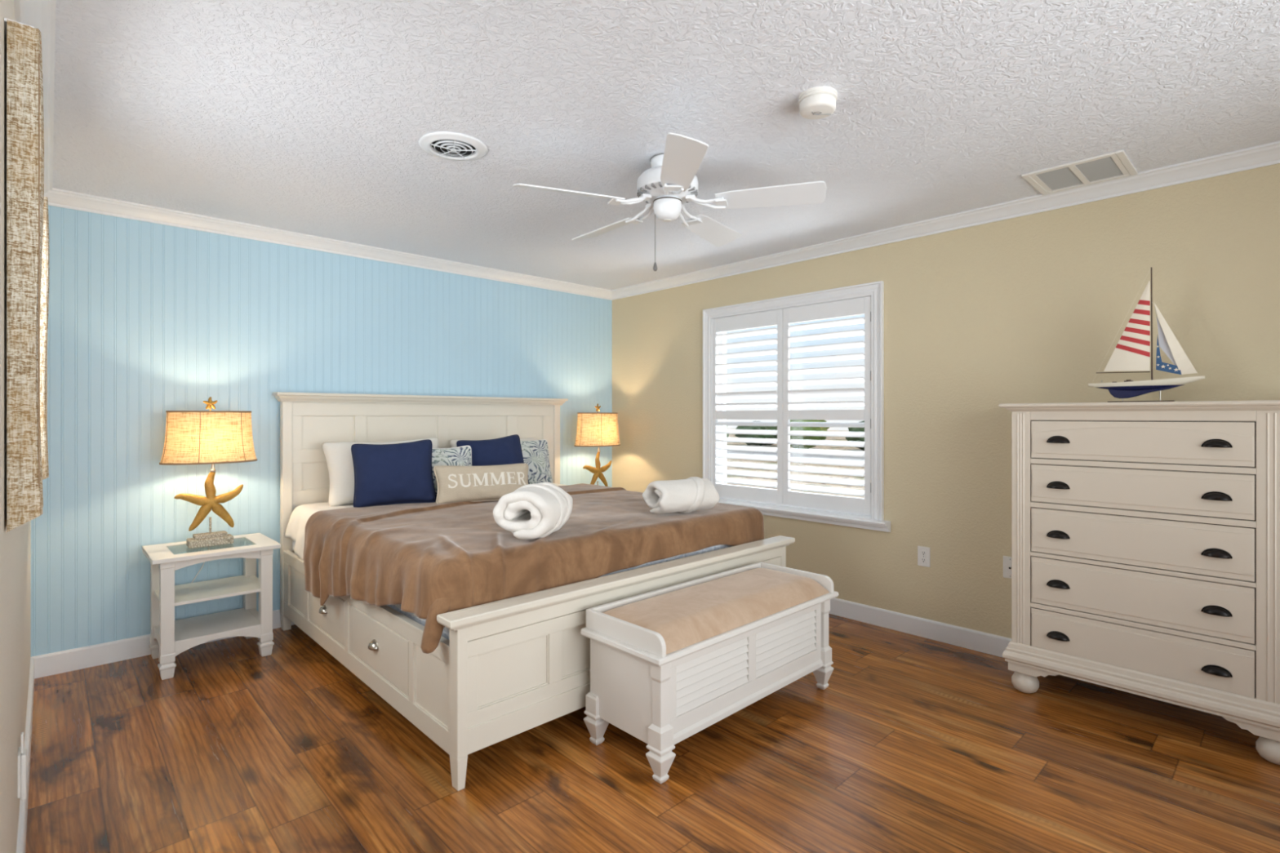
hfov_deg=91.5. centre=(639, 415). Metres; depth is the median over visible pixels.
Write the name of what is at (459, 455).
cushion
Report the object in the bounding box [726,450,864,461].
road
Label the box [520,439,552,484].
cushion
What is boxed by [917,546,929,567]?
power outlet
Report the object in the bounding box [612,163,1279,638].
wall
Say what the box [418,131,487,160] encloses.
ceiling vent
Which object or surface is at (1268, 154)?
trim
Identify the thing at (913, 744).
floor
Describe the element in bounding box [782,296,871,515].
window shutter
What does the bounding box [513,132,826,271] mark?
ceiling fan
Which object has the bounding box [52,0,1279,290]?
ceiling
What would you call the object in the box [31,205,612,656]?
wall
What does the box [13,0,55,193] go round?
trim
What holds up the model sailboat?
on the dresser
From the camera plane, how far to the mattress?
2.94 m
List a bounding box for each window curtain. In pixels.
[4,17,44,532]
[40,196,48,479]
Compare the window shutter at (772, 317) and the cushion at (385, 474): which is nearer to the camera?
the cushion at (385, 474)
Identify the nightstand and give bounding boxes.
[142,533,280,679]
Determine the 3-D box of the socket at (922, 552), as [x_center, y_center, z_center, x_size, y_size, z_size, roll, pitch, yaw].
[1.667,0.807,3.662,0.003,0.033,0.028,0,0,-43]
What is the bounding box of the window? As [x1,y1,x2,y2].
[702,280,890,532]
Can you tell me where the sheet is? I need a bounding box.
[284,483,567,560]
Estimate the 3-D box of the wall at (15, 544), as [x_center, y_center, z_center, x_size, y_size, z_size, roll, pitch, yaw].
[-2.075,0.087,2.007,0.120,2.425,2.850,0,0,-43]
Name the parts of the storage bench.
leg, arm rail, leg, rail, louvered panel, louvered panel, arm rail, leg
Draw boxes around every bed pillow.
[322,437,439,506]
[449,437,537,447]
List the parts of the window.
sill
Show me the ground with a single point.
(828, 438)
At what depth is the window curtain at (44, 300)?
2.23 m
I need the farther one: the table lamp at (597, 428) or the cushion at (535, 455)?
the table lamp at (597, 428)
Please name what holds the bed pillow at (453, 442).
on the sheet
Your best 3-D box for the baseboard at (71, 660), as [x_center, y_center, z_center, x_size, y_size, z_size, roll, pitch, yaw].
[-1.629,1.246,4.384,3.800,0.108,0.014,0,0,-43]
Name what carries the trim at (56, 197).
attached to the wall at (146, 320)
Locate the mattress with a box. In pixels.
[292,540,732,639]
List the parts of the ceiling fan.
fan blade, fan blade, pull chain, fan blade, fan blade, fan blade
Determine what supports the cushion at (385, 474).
on the blanket
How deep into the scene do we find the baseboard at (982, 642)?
3.66 m
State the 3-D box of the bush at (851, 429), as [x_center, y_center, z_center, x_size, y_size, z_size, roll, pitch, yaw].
[10.900,0.957,29.098,2.402,1.522,2.426,0,0,-43]
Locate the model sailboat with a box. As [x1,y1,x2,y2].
[1088,267,1204,402]
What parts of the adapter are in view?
plate, adapter arm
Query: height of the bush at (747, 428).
1.341 m
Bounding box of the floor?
[25,613,1279,852]
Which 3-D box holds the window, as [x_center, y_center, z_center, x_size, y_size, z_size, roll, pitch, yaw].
[1.024,-0.058,4.383,0.208,1.541,1.530,0,0,-43]
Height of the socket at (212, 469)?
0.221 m
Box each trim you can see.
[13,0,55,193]
[44,187,612,300]
[611,141,1279,300]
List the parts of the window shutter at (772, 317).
rail, rail, rail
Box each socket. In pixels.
[209,463,215,471]
[920,550,925,555]
[920,557,925,563]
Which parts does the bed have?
headboard post, cup pull, drawer, rail, cup pull, drawer, headboard, footboard post, headboard post, footboard, footboard post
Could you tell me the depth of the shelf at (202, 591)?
3.34 m
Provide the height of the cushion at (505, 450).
0.422 m
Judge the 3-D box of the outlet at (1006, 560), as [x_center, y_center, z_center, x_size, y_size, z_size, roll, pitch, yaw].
[1.978,0.813,3.330,0.018,0.116,0.072,0,0,-43]
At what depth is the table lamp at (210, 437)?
3.31 m
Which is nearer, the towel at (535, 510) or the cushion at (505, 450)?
the towel at (535, 510)
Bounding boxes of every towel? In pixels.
[493,482,572,539]
[642,476,719,514]
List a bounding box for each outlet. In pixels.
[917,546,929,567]
[1003,555,1011,578]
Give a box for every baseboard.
[16,657,34,852]
[31,609,294,678]
[828,597,1011,657]
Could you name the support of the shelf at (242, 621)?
attached to the nightstand
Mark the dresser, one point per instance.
(1145, 535)
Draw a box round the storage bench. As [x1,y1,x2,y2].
[580,561,839,783]
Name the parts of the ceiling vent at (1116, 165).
louvered panel, louvered panel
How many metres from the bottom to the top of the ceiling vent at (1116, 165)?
0.010 m
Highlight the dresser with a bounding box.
[998,400,1279,764]
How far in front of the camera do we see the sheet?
3.66 m
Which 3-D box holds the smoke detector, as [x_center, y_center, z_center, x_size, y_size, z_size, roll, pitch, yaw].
[0.625,-1.095,2.194,0.132,0.060,0.132,0,0,-43]
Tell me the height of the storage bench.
0.536 m
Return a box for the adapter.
[17,732,26,800]
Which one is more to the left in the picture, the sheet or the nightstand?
the nightstand
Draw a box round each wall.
[0,0,31,852]
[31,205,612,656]
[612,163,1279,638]
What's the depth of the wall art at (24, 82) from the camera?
1.25 m
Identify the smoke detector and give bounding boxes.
[798,86,837,119]
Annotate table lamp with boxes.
[159,396,257,582]
[574,403,620,486]
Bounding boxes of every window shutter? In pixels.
[711,308,782,504]
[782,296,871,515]
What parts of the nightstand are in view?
leg, leg, leg, leg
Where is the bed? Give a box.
[271,391,795,791]
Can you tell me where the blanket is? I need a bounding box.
[303,483,764,653]
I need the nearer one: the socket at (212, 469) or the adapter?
the adapter
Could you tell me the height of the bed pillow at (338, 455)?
0.390 m
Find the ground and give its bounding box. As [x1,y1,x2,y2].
[726,428,864,497]
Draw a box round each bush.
[734,426,777,445]
[790,419,829,448]
[844,420,864,450]
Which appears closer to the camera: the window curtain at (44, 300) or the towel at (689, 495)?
the window curtain at (44, 300)
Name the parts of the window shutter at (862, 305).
rail, rail, rail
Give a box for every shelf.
[154,574,260,606]
[154,608,260,642]
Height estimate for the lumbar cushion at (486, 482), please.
0.236 m
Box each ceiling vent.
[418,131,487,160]
[1021,149,1137,195]
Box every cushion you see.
[351,439,436,507]
[431,445,471,497]
[433,462,528,503]
[456,434,529,484]
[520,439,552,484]
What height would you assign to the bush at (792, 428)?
1.948 m
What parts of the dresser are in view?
cup pull, cup pull, cup pull, cup pull, cup pull, moulding, drawer, drawer, drawer, drawer, drawer, cup pull, cup pull, cup pull, cup pull, cup pull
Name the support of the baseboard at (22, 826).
attached to the wall at (15, 544)
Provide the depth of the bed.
2.69 m
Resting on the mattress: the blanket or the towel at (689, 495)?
the blanket
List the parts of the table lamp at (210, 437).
lamp cord, lamp shade, support rod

